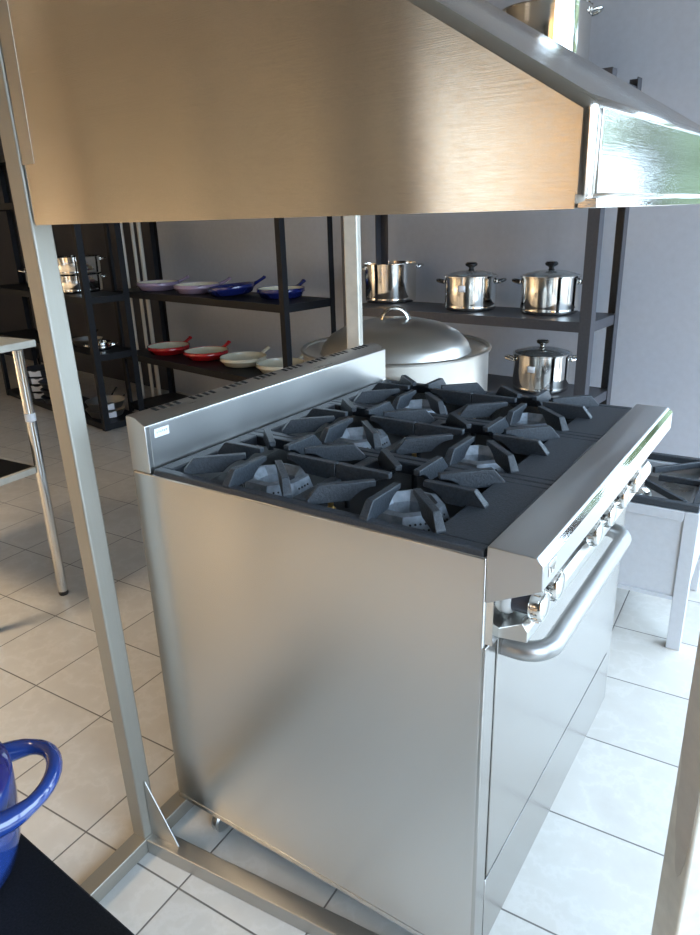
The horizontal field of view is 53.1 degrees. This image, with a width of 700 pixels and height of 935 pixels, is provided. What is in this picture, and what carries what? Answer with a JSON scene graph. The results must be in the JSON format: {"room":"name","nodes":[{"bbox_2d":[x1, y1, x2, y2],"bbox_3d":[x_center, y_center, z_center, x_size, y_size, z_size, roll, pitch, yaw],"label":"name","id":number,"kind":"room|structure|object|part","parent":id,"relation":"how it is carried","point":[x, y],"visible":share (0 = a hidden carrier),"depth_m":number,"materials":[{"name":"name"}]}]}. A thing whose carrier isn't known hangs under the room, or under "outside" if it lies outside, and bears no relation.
{"room":"commercial kitchen","nodes":[
{"label":"commercial kitchen","id":0,"kind":"room"},
{"bbox_2d":[0,136,168,390],"bbox_3d":[-3.251,-2.613,7.007,4.300,3.200,0.028,15,26,38],"label":"wall panel","id":1,"kind":"object","parent":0,"point":[12,315],"depth_m":6.59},
{"bbox_2d":[0,354,699,934],"bbox_3d":[-2.932,0.782,2.457,11.000,0.120,10.400,11,24,32],"label":"floor","id":2,"kind":"structure","parent":0,"point":[593,866],"depth_m":1.99,"materials":[{"name":"tile"}]},
{"bbox_2d":[0,337,68,595],"bbox_3d":[-1.579,0.021,2.762,0.800,1.026,0.415,9,23,28],"label":"work table","id":3,"kind":"object","parent":2,"relation":"on","point":[11,470],"visible":1,"depth_m":2.64,"materials":[{"name":"silver metal"}]},
{"bbox_2d":[0,459,33,477],"bbox_3d":[-1.584,-0.007,2.726,0.718,0.012,0.286,9,23,28],"label":"shelf","id":4,"kind":"object","parent":3,"relation":"attached to","point":[9,468],"depth_m":2.65,"materials":[{"name":"black metal"}]},
{"bbox_2d":[0,833,134,934],"bbox_3d":[-0.874,0.800,0.942,1.256,0.752,0.620,13,24,35],"label":"display table","id":5,"kind":"object","parent":2,"relation":"on","point":[37,897],"visible":1,"depth_m":0.74,"materials":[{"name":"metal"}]},
{"bbox_2d":[0,738,62,888],"bbox_3d":[-0.469,0.376,0.742,0.235,0.160,0.285,11,24,32],"label":"casserole","id":6,"kind":"object","parent":5,"relation":"on","point":[14,813],"visible":1,"depth_m":0.75,"materials":[{"name":"blue ceramic"}]},
{"bbox_3d":[-0.357,0.344,0.779,0.074,0.034,0.138,-9,21,-20],"label":"loop handle","id":7,"kind":"part","parent":6,"relation":"part of","materials":[{"name":"ceramic"}]},
{"bbox_2d":[0,155,144,431],"bbox_3d":[-2.326,-1.405,5.437,1.799,1.933,0.330,17,27,41],"label":"storage rack","id":8,"kind":"object","parent":2,"relation":"on","point":[87,298],"visible":0.52,"depth_m":5.07,"materials":[{"name":"black metal"}]},
{"bbox_3d":[-3.057,-1.556,5.920,0.044,1.933,0.044,17,27,41],"label":"post","id":9,"kind":"part","parent":8,"relation":"part of","materials":[{"name":"black metal"}]},
{"bbox_3d":[-2.859,-1.631,6.112,0.044,1.933,0.044,17,27,41],"label":"post","id":10,"kind":"part","parent":8,"relation":"part of","materials":[{"name":"metal"}]},
{"bbox_2d":[18,268,29,288],"bbox_3d":[-2.444,-1.508,5.568,0.250,0.160,0.300,11,24,32],"label":"casserole","id":11,"kind":"object","parent":8,"relation":"on","point":[24,270],"visible":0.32,"depth_m":5.48,"materials":[{"name":"silver metal"}]},
{"bbox_2d":[31,391,43,398],"bbox_3d":[-2.567,-0.673,6.012,0.296,0.086,0.433,11,24,32],"label":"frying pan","id":12,"kind":"object","parent":8,"relation":"on","point":[37,395],"visible":0.23,"depth_m":5.84,"materials":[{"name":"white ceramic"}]},
{"bbox_2d":[30,384,42,391],"bbox_3d":[-2.588,-0.729,5.987,0.338,0.086,0.404,11,24,32],"label":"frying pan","id":13,"kind":"object","parent":12,"relation":"on","point":[34,387],"visible":0.27,"depth_m":5.82,"materials":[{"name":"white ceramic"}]},
{"bbox_2d":[28,376,46,383],"bbox_3d":[-2.652,-0.785,5.965,0.295,0.086,0.428,-18,25,-37],"label":"frying pan","id":14,"kind":"object","parent":13,"relation":"on","point":[32,380],"visible":0.27,"depth_m":5.80,"materials":[{"name":"black metal"}]},
{"bbox_2d":[27,358,45,376],"bbox_3d":[-2.649,-0.839,5.932,0.418,0.086,0.316,11,24,32],"label":"frying pan","id":15,"kind":"object","parent":14,"relation":"on","point":[38,370],"visible":0.52,"depth_m":5.93,"materials":[{"name":"black metal"}]},
{"bbox_2d":[41,383,79,404],"bbox_3d":[-2.334,-0.603,5.796,0.296,0.086,0.433,11,24,32],"label":"frying pan","id":16,"kind":"object","parent":8,"relation":"on","point":[46,399],"visible":0.25,"depth_m":5.66,"materials":[{"name":"black metal"}]},
{"bbox_2d":[40,388,49,396],"bbox_3d":[-2.355,-0.659,5.771,0.338,0.086,0.404,11,24,32],"label":"frying pan","id":17,"kind":"object","parent":16,"relation":"on","point":[46,392],"visible":0.13,"depth_m":5.63,"materials":[{"name":"black metal"}]},
{"bbox_2d":[38,378,48,389],"bbox_3d":[-2.361,-0.721,5.761,0.296,0.086,0.429,3,20,13],"label":"frying pan","id":18,"kind":"object","parent":17,"relation":"on","point":[43,382],"visible":0.18,"depth_m":5.66,"materials":[{"name":"black metal"}]},
{"bbox_2d":[0,283,122,297],"bbox_3d":[-2.325,-1.380,5.446,1.789,0.006,0.320,17,27,41],"label":"shelf","id":19,"kind":"object","parent":8,"relation":"attached to","point":[20,288],"depth_m":5.16,"materials":[{"name":"black metal"}]},
{"bbox_2d":[0,328,130,354],"bbox_3d":[-2.314,-1.008,5.580,1.789,0.006,0.320,17,27,41],"label":"shelf","id":20,"kind":"object","parent":8,"relation":"attached to","point":[29,333],"depth_m":5.24,"materials":[{"name":"black metal"}]},
{"bbox_2d":[8,388,134,423],"bbox_3d":[-2.299,-0.538,5.749,1.789,0.006,0.320,17,27,41],"label":"shelf","id":21,"kind":"object","parent":8,"relation":"attached to","point":[121,419],"depth_m":5.37,"materials":[{"name":"black metal"}]},
{"bbox_2d":[61,272,108,293],"bbox_3d":[-2.026,-1.370,5.201,0.380,0.125,0.398,11,24,32],"label":"casserole","id":22,"kind":"object","parent":8,"relation":"on","point":[70,284],"visible":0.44,"depth_m":5.06,"materials":[{"name":"silver metal"}]},
{"bbox_2d":[57,255,106,275],"bbox_3d":[-2.029,-1.489,5.158,0.386,0.125,0.403,11,24,32],"label":"casserole","id":23,"kind":"object","parent":22,"relation":"on","point":[67,264],"visible":0.54,"depth_m":5.02,"materials":[{"name":"silver metal"}]},
{"bbox_2d":[72,329,101,346],"bbox_3d":[-1.968,-0.991,5.377,0.226,0.080,0.372,5,21,19],"label":"frying pan","id":24,"kind":"object","parent":8,"relation":"on","point":[79,341],"visible":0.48,"depth_m":5.30,"materials":[{"name":"metal"}]},
{"bbox_3d":[-1.793,-1.178,4.762,0.044,1.933,0.044,17,27,41],"label":"post","id":25,"kind":"part","parent":8,"relation":"part of","materials":[{"name":"black metal"}]},
{"bbox_2d":[83,340,117,350],"bbox_3d":[-1.823,-0.894,5.130,0.175,0.055,0.215,11,24,32],"label":"pot","id":26,"kind":"object","parent":8,"relation":"on","point":[103,344],"visible":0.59,"depth_m":5.09,"materials":[{"name":"silver metal"}]},
{"bbox_2d":[85,394,125,418],"bbox_3d":[-1.804,-0.459,5.351,0.296,0.086,0.433,11,24,32],"label":"frying pan","id":27,"kind":"object","parent":8,"relation":"on","point":[119,411],"visible":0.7,"depth_m":5.23,"materials":[{"name":"metal"}]},
{"bbox_2d":[85,387,125,410],"bbox_3d":[-1.825,-0.515,5.326,0.338,0.086,0.404,11,24,32],"label":"frying pan","id":28,"kind":"object","parent":27,"relation":"on","point":[113,401],"visible":0.88,"depth_m":5.32,"materials":[{"name":"metal"}]},
{"bbox_3d":[-1.595,-1.253,4.954,0.044,1.933,0.044,17,27,41],"label":"post","id":29,"kind":"part","parent":8,"relation":"part of","materials":[{"name":"black metal"}]},
{"bbox_2d":[120,223,144,398],"bbox_3d":[-1.767,-1.774,5.434,0.033,2.600,0.034,11,24,32],"label":"tube","id":30,"kind":"object","parent":2,"relation":"on","point":[121,224],"visible":0.21,"depth_m":5.60,"materials":[{"name":"grey metal"}]},
{"bbox_2d":[129,222,154,396],"bbox_3d":[-1.679,-1.775,5.430,0.027,2.600,0.028,11,24,32],"label":"tube","id":31,"kind":"object","parent":2,"relation":"on","point":[130,223],"visible":0.39,"depth_m":5.60,"materials":[{"name":"grey metal"}]},
{"bbox_2d":[136,222,161,394],"bbox_3d":[-1.624,-1.774,5.423,0.033,2.600,0.034,11,24,32],"label":"tube","id":32,"kind":"object","parent":2,"relation":"on","point":[138,224],"visible":0.39,"depth_m":5.59,"materials":[{"name":"grey metal"}]},
{"bbox_2d":[103,216,335,410],"bbox_3d":[-0.938,-1.206,4.768,1.920,1.933,0.420,16,26,40],"label":"storage rack","id":33,"kind":"object","parent":2,"relation":"on","point":[284,305],"visible":0.29,"depth_m":4.64,"materials":[{"name":"black metal"}]},
{"bbox_3d":[-1.755,-1.354,5.248,0.040,1.933,0.040,16,26,40],"label":"post","id":34,"kind":"part","parent":33,"relation":"part of","materials":[{"name":"black metal"}]},
{"bbox_2d":[131,392,188,407],"bbox_3d":[-0.912,-0.368,5.070,1.910,0.006,0.410,16,26,40],"label":"shelf","id":35,"kind":"object","parent":33,"relation":"attached to","point":[150,402],"depth_m":5.58,"materials":[{"name":"black metal"}]},
{"bbox_2d":[136,275,188,291],"bbox_3d":[-1.394,-1.350,5.133,0.306,0.096,0.338,11,24,32],"label":"pan","id":36,"kind":"object","parent":33,"relation":"on","point":[150,285],"visible":0.92,"depth_m":5.03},
{"bbox_3d":[-1.226,-1.388,5.165,0.085,0.056,0.042,-8,21,-16],"label":"pan handle","id":37,"kind":"part","parent":36,"relation":"part of","materials":[{"name":"purple ceramic"}]},
{"bbox_3d":[-1.496,-1.456,5.507,0.040,1.933,0.040,16,26,40],"label":"post","id":38,"kind":"part","parent":33,"relation":"part of","materials":[{"name":"black metal"}]},
{"bbox_2d":[147,336,191,355],"bbox_3d":[-1.363,-0.918,5.319,0.348,0.096,0.323,-7,20,-14],"label":"pan","id":39,"kind":"object","parent":33,"relation":"on","point":[169,348],"visible":0.94,"depth_m":5.26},
{"bbox_2d":[137,348,263,377],"bbox_3d":[-0.923,-0.740,4.936,1.910,0.006,0.410,16,26,40],"label":"shelf","id":40,"kind":"object","parent":33,"relation":"attached to","point":[216,367],"depth_m":4.86,"materials":[{"name":"black metal"}]},
{"bbox_2d":[173,277,230,294],"bbox_3d":[-1.048,-1.260,4.855,0.322,0.096,0.352,11,24,32],"label":"pan","id":41,"kind":"object","parent":33,"relation":"on","point":[189,288],"visible":0.88,"depth_m":4.75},
{"bbox_3d":[-0.872,-1.300,4.890,0.085,0.056,0.042,-8,21,-16],"label":"pan handle","id":42,"kind":"part","parent":41,"relation":"part of","materials":[{"name":"metal"}]},
{"bbox_2d":[184,340,230,360],"bbox_3d":[-1.025,-0.839,5.070,0.348,0.096,0.322,-6,20,-11],"label":"pan","id":43,"kind":"object","parent":33,"relation":"on","point":[203,353],"visible":0.93,"depth_m":5.08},
{"bbox_3d":[-0.920,-0.912,5.204,0.042,0.056,0.085,13,25,36],"label":"pan handle","id":44,"kind":"part","parent":43,"relation":"part of","materials":[{"name":"red ceramic"}]},
{"bbox_2d":[117,287,329,304],"bbox_3d":[-0.937,-1.182,4.777,1.910,0.006,0.410,16,26,40],"label":"shelf","id":45,"kind":"object","parent":33,"relation":"attached to","point":[252,298],"depth_m":4.48,"materials":[{"name":"black metal"}]},
{"bbox_2d":[207,275,265,296],"bbox_3d":[-0.767,-1.185,4.586,0.339,0.123,0.315,10,23,29],"label":"pan","id":46,"kind":"object","parent":33,"relation":"on","point":[232,289],"visible":1,"depth_m":4.50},
{"bbox_3d":[-0.593,-1.231,4.608,0.084,0.060,0.042,-5,20,-9],"label":"pan handle","id":47,"kind":"part","parent":46,"relation":"part of","materials":[{"name":"blue metal"}]},
{"bbox_2d":[220,346,269,367],"bbox_3d":[-0.717,-0.753,4.805,0.349,0.096,0.322,-4,20,-6],"label":"pan","id":48,"kind":"object","parent":33,"relation":"on","point":[236,359],"visible":0.9,"depth_m":4.84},
{"bbox_3d":[-0.598,-0.822,4.928,0.042,0.056,0.085,16,27,41],"label":"pan handle","id":49,"kind":"part","parent":48,"relation":"part of","materials":[{"name":"beige ceramic"}]},
{"bbox_2d":[256,354,303,373],"bbox_3d":[-0.438,-0.673,4.560,0.346,0.096,0.318,-4,20,-6],"label":"pan","id":50,"kind":"object","parent":33,"relation":"on","point":[265,366],"visible":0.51,"depth_m":4.65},
{"bbox_2d":[257,279,305,299],"bbox_3d":[-0.419,-1.118,4.405,0.336,0.096,0.307,-6,20,-12],"label":"pan","id":51,"kind":"object","parent":33,"relation":"on","point":[294,291],"visible":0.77,"depth_m":4.32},
{"bbox_3d":[-0.321,-1.188,4.532,0.042,0.056,0.085,13,25,36],"label":"pan handle","id":52,"kind":"part","parent":51,"relation":"part of","materials":[{"name":"blue metal"}]},
{"bbox_3d":[-0.380,-0.958,4.029,0.040,1.933,0.040,16,26,40],"label":"post","id":53,"kind":"part","parent":33,"relation":"part of","materials":[{"name":"black metal"}]},
{"bbox_3d":[-0.121,-1.059,4.288,0.040,1.933,0.040,16,26,40],"label":"post","id":54,"kind":"part","parent":33,"relation":"part of","materials":[{"name":"metal"}]},
{"bbox_2d":[0,40,699,934],"bbox_3d":[0.060,-0.045,1.219,1.284,2.100,1.666,11,24,32],"label":"frame","id":55,"kind":"object","parent":2,"relation":"on","point":[677,909],"visible":0.64,"depth_m":1.42,"materials":[{"name":"metal"}]},
{"bbox_3d":[-0.541,-0.096,1.354,0.043,2.060,0.043,10,23,32],"label":"post","id":56,"kind":"part","parent":55,"relation":"part of","materials":[{"name":"metal"}]},
{"bbox_3d":[-0.386,0.830,1.867,0.042,0.040,1.660,10,23,29],"label":"rail","id":57,"kind":"part","parent":55,"relation":"part of","materials":[{"name":"metal"}]},
{"bbox_3d":[-0.440,0.809,1.636,0.082,0.158,0.002,9,22,27],"label":"gusset plate","id":58,"kind":"part","parent":55,"relation":"part of","materials":[{"name":"metal"}]},
{"bbox_3d":[0.011,0.972,1.439,1.099,0.040,0.042,9,22,27],"label":"rail","id":59,"kind":"part","parent":55,"relation":"part of","materials":[{"name":"metal"}]},
{"bbox_2d":[0,0,699,224],"bbox_3d":[-0.001,-0.706,1.038,0.971,0.625,0.566,13,24,35],"label":"range hood","id":60,"kind":"object","parent":55,"relation":"attached to","point":[124,111],"visible":1,"depth_m":0.83,"materials":[{"name":"metal"}]},
{"bbox_3d":[0.015,-0.402,2.154,0.042,2.060,0.042,4,21,15],"label":"post","id":61,"kind":"part","parent":55,"relation":"part of","materials":[{"name":"metal"}]},
{"bbox_3d":[0.501,0.048,0.860,0.060,2.059,0.060,-4,20,-5],"label":"post","id":62,"kind":"part","parent":55,"relation":"part of","materials":[{"name":"metal"}]},
{"bbox_2d":[126,342,672,934],"bbox_3d":[0.178,0.334,1.679,0.851,1.066,0.905,11,24,32],"label":"gas range","id":63,"kind":"object","parent":2,"relation":"on","point":[383,609],"visible":1,"depth_m":1.33,"materials":[{"name":"silver metal"}]},
{"bbox_3d":[-0.144,-0.171,1.719,0.001,0.082,0.884,11,24,32],"label":"splash plate","id":64,"kind":"part","parent":63,"relation":"part of","materials":[{"name":"metal"}]},
{"bbox_3d":[-0.146,0.030,1.407,0.142,0.041,0.142,11,24,32],"label":"burner","id":65,"kind":"part","parent":63,"relation":"part of","materials":[{"name":"metal"}]},
{"bbox_3d":[-0.171,0.267,1.900,0.010,0.838,0.876,11,24,32],"label":"panel","id":66,"kind":"part","parent":63,"relation":"part of","materials":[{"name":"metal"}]},
{"bbox_3d":[-0.105,0.460,1.357,0.763,0.838,0.012,11,24,32],"label":"panel","id":67,"kind":"part","parent":63,"relation":"part of","materials":[{"name":"silver metal"}]},
{"bbox_3d":[0.023,-0.060,1.643,0.142,0.041,0.142,11,24,32],"label":"burner","id":68,"kind":"part","parent":63,"relation":"part of","materials":[{"name":"metal"}]},
{"bbox_3d":[0.102,0.079,1.249,0.142,0.041,0.142,11,24,32],"label":"burner","id":69,"kind":"part","parent":63,"relation":"part of","materials":[{"name":"metal"}]},
{"bbox_3d":[0.188,-0.149,1.876,0.142,0.041,0.142,11,24,32],"label":"burner","id":70,"kind":"part","parent":63,"relation":"part of","materials":[{"name":"metal"}]},
{"bbox_3d":[0.387,0.196,2.047,0.763,0.838,0.012,11,24,32],"label":"panel","id":71,"kind":"part","parent":63,"relation":"part of","materials":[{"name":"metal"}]},
{"bbox_3d":[0.271,-0.011,1.485,0.142,0.041,0.142,11,24,32],"label":"burner","id":72,"kind":"part","parent":63,"relation":"part of","materials":[{"name":"metal"}]},
{"bbox_3d":[0.441,0.075,1.391,0.042,0.125,0.890,11,24,32],"label":"valve panel","id":73,"kind":"part","parent":63,"relation":"part of","materials":[{"name":"metal"}]},
{"bbox_3d":[0.262,0.203,1.068,0.034,0.037,0.037,11,24,32],"label":"knob","id":74,"kind":"part","parent":63,"relation":"part of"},
{"bbox_3d":[0.436,-0.100,1.718,0.142,0.041,0.142,11,24,32],"label":"burner","id":75,"kind":"part","parent":63,"relation":"part of","materials":[{"name":"metal"}]},
{"bbox_3d":[0.457,0.703,1.619,0.035,0.172,0.813,11,24,32],"label":"kick panel","id":76,"kind":"part","parent":63,"relation":"part of","materials":[{"name":"metal"}]},
{"bbox_2d":[485,511,630,875],"bbox_3d":[0.184,0.379,1.690,0.839,0.744,0.876,11,24,32],"label":"oven","id":77,"kind":"object","parent":63,"relation":"in","point":[546,665],"depth_m":1.34,"materials":[{"name":"metal"}]},
{"bbox_2d":[340,67,641,404],"bbox_3d":[0.620,-0.835,3.603,1.395,1.933,0.360,14,25,36],"label":"storage rack","id":78,"kind":"object","parent":2,"relation":"on","point":[586,321],"visible":0.24,"depth_m":3.28,"materials":[{"name":"metal"}]},
{"bbox_3d":[-0.001,-0.919,3.890,0.052,1.933,0.052,14,25,36],"label":"post","id":79,"kind":"part","parent":78,"relation":"part of","materials":[{"name":"metal"}]},
{"bbox_3d":[0.191,-1.006,4.115,0.052,1.933,0.052,14,25,36],"label":"post","id":80,"kind":"part","parent":78,"relation":"part of","materials":[{"name":"black metal"}]},
{"bbox_2d":[361,261,423,303],"bbox_3d":[0.232,-1.068,4.036,0.323,0.215,0.316,11,24,32],"label":"stockpot","id":81,"kind":"object","parent":78,"relation":"on","point":[394,282],"visible":0.95,"depth_m":3.92,"materials":[{"name":"silver metal"}]},
{"bbox_2d":[436,262,506,311],"bbox_3d":[0.620,-0.932,3.592,0.290,0.237,0.276,-12,22,-27],"label":"casserole","id":82,"kind":"object","parent":78,"relation":"on","point":[471,290],"visible":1,"depth_m":3.50,"materials":[{"name":"silver metal"}]},
{"bbox_2d":[362,301,614,322],"bbox_3d":[0.620,-0.810,3.612,1.385,0.006,0.350,14,25,36],"label":"shelf","id":83,"kind":"object","parent":78,"relation":"attached to","point":[415,309],"depth_m":3.47,"materials":[{"name":"black metal"}]},
{"bbox_2d":[504,338,576,394],"bbox_3d":[0.942,-0.509,3.447,0.292,0.250,0.282,-14,23,-30],"label":"stockpot","id":84,"kind":"object","parent":78,"relation":"on","point":[536,369],"visible":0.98,"depth_m":3.36,"materials":[{"name":"silver metal"}]},
{"bbox_2d":[487,374,606,397],"bbox_3d":[0.631,-0.467,3.736,1.385,0.006,0.350,14,25,36],"label":"shelf","id":85,"kind":"object","parent":78,"relation":"attached to","point":[494,381],"depth_m":3.49,"materials":[{"name":"black metal"}]},
{"bbox_2d":[512,261,582,315],"bbox_3d":[0.966,-0.871,3.382,0.294,0.244,0.288,-10,22,-23],"label":"casserole","id":86,"kind":"object","parent":78,"relation":"on","point":[551,291],"visible":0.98,"depth_m":3.29,"materials":[{"name":"silver metal"}]},
{"bbox_3d":[0.815,-0.911,3.424,0.051,0.025,0.090,5,21,19],"label":"handle","id":87,"kind":"part","parent":86,"relation":"part of","materials":[{"name":"silver metal"}]},
{"bbox_3d":[0.964,-0.933,3.360,0.271,0.028,0.271,11,24,32],"label":"lid","id":88,"kind":"part","parent":86,"relation":"part of","materials":[{"name":"clear glass"}]},
{"bbox_3d":[0.963,-0.965,3.348,0.064,0.044,0.064,11,24,32],"label":"lid knob","id":89,"kind":"part","parent":86,"relation":"part of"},
{"bbox_2d":[502,0,603,60],"bbox_3d":[0.836,-1.794,3.031,0.389,0.315,0.389,-11,22,-25],"label":"stockpot","id":90,"kind":"object","parent":78,"relation":"on","point":[567,23],"visible":0.43,"depth_m":2.85,"materials":[{"name":"silver metal"}]},
{"bbox_3d":[1.048,-0.664,3.091,0.052,1.933,0.052,14,25,36],"label":"post","id":91,"kind":"part","parent":78,"relation":"part of","materials":[{"name":"metal"}]},
{"bbox_3d":[1.240,-0.751,3.316,0.052,1.933,0.052,14,25,36],"label":"post","id":92,"kind":"part","parent":78,"relation":"part of","materials":[{"name":"black metal"}]},
{"bbox_2d":[617,452,699,650],"bbox_3d":[1.014,0.257,2.613,0.525,0.529,0.500,10,23,30],"label":"stove","id":93,"kind":"object","parent":2,"relation":"on","point":[661,559],"visible":0.34,"depth_m":2.33,"materials":[{"name":"metal"}]},
{"bbox_3d":[1.009,0.068,2.545,0.170,0.041,0.170,10,23,30],"label":"burner","id":94,"kind":"part","parent":93,"relation":"part of","materials":[{"name":"metal"}]},
{"bbox_3d":[0.884,0.397,2.451,0.450,0.014,0.020,10,23,30],"label":"rail","id":95,"kind":"part","parent":93,"relation":"part of","materials":[{"name":"silver metal"}]},
{"bbox_3d":[1.007,0.019,2.528,0.517,0.024,0.492,10,23,30],"label":"trivet frame","id":96,"kind":"part","parent":93,"relation":"part of","materials":[{"name":"metal"}]},
{"bbox_3d":[1.100,0.375,2.315,0.044,0.504,0.044,10,23,30],"label":"leg","id":97,"kind":"part","parent":93,"relation":"part of","materials":[{"name":"silver metal"}]},
{"bbox_3d":[1.339,0.236,2.678,0.044,0.504,0.044,10,23,30],"label":"leg","id":98,"kind":"part","parent":93,"relation":"part of","materials":[{"name":"silver metal"}]},
{"bbox_3d":[0.190,0.208,2.868,0.600,0.499,0.600,11,24,32],"label":"stand","id":99,"kind":"object","parent":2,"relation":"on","visible":0},
{"bbox_2d":[301,305,491,390],"bbox_3d":[0.174,-0.312,2.681,0.710,0.604,0.722,11,24,32],"label":"cooking pot","id":100,"kind":"object","parent":99,"relation":"on","point":[423,350],"visible":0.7,"depth_m":2.44,"materials":[{"name":"metal"}]},
{"bbox_3d":[0.167,-0.567,2.589,0.117,0.062,0.019,0,20,4],"label":"lid handle","id":101,"kind":"part","parent":100,"relation":"part of","materials":[{"name":"metal"}]},
{"bbox_3d":[0.176,-0.243,2.705,0.710,0.458,0.710,11,24,32],"label":"pot","id":102,"kind":"part","parent":100,"relation":"part of","materials":[{"name":"metal"}]},
{"bbox_3d":[0.169,-0.495,2.615,0.682,0.123,0.682,11,24,32],"label":"domed lid","id":103,"kind":"part","parent":100,"relation":"part of","materials":[{"name":"metal"}]},
{"bbox_2d":[156,0,699,457],"bbox_3d":[-0.926,-2.087,5.200,11.100,3.300,0.151,15,26,38],"label":"wall","id":104,"kind":"structure","parent":0,"point":[657,359],"depth_m":3.66,"materials":[{"name":"grey paint"}]}
]}

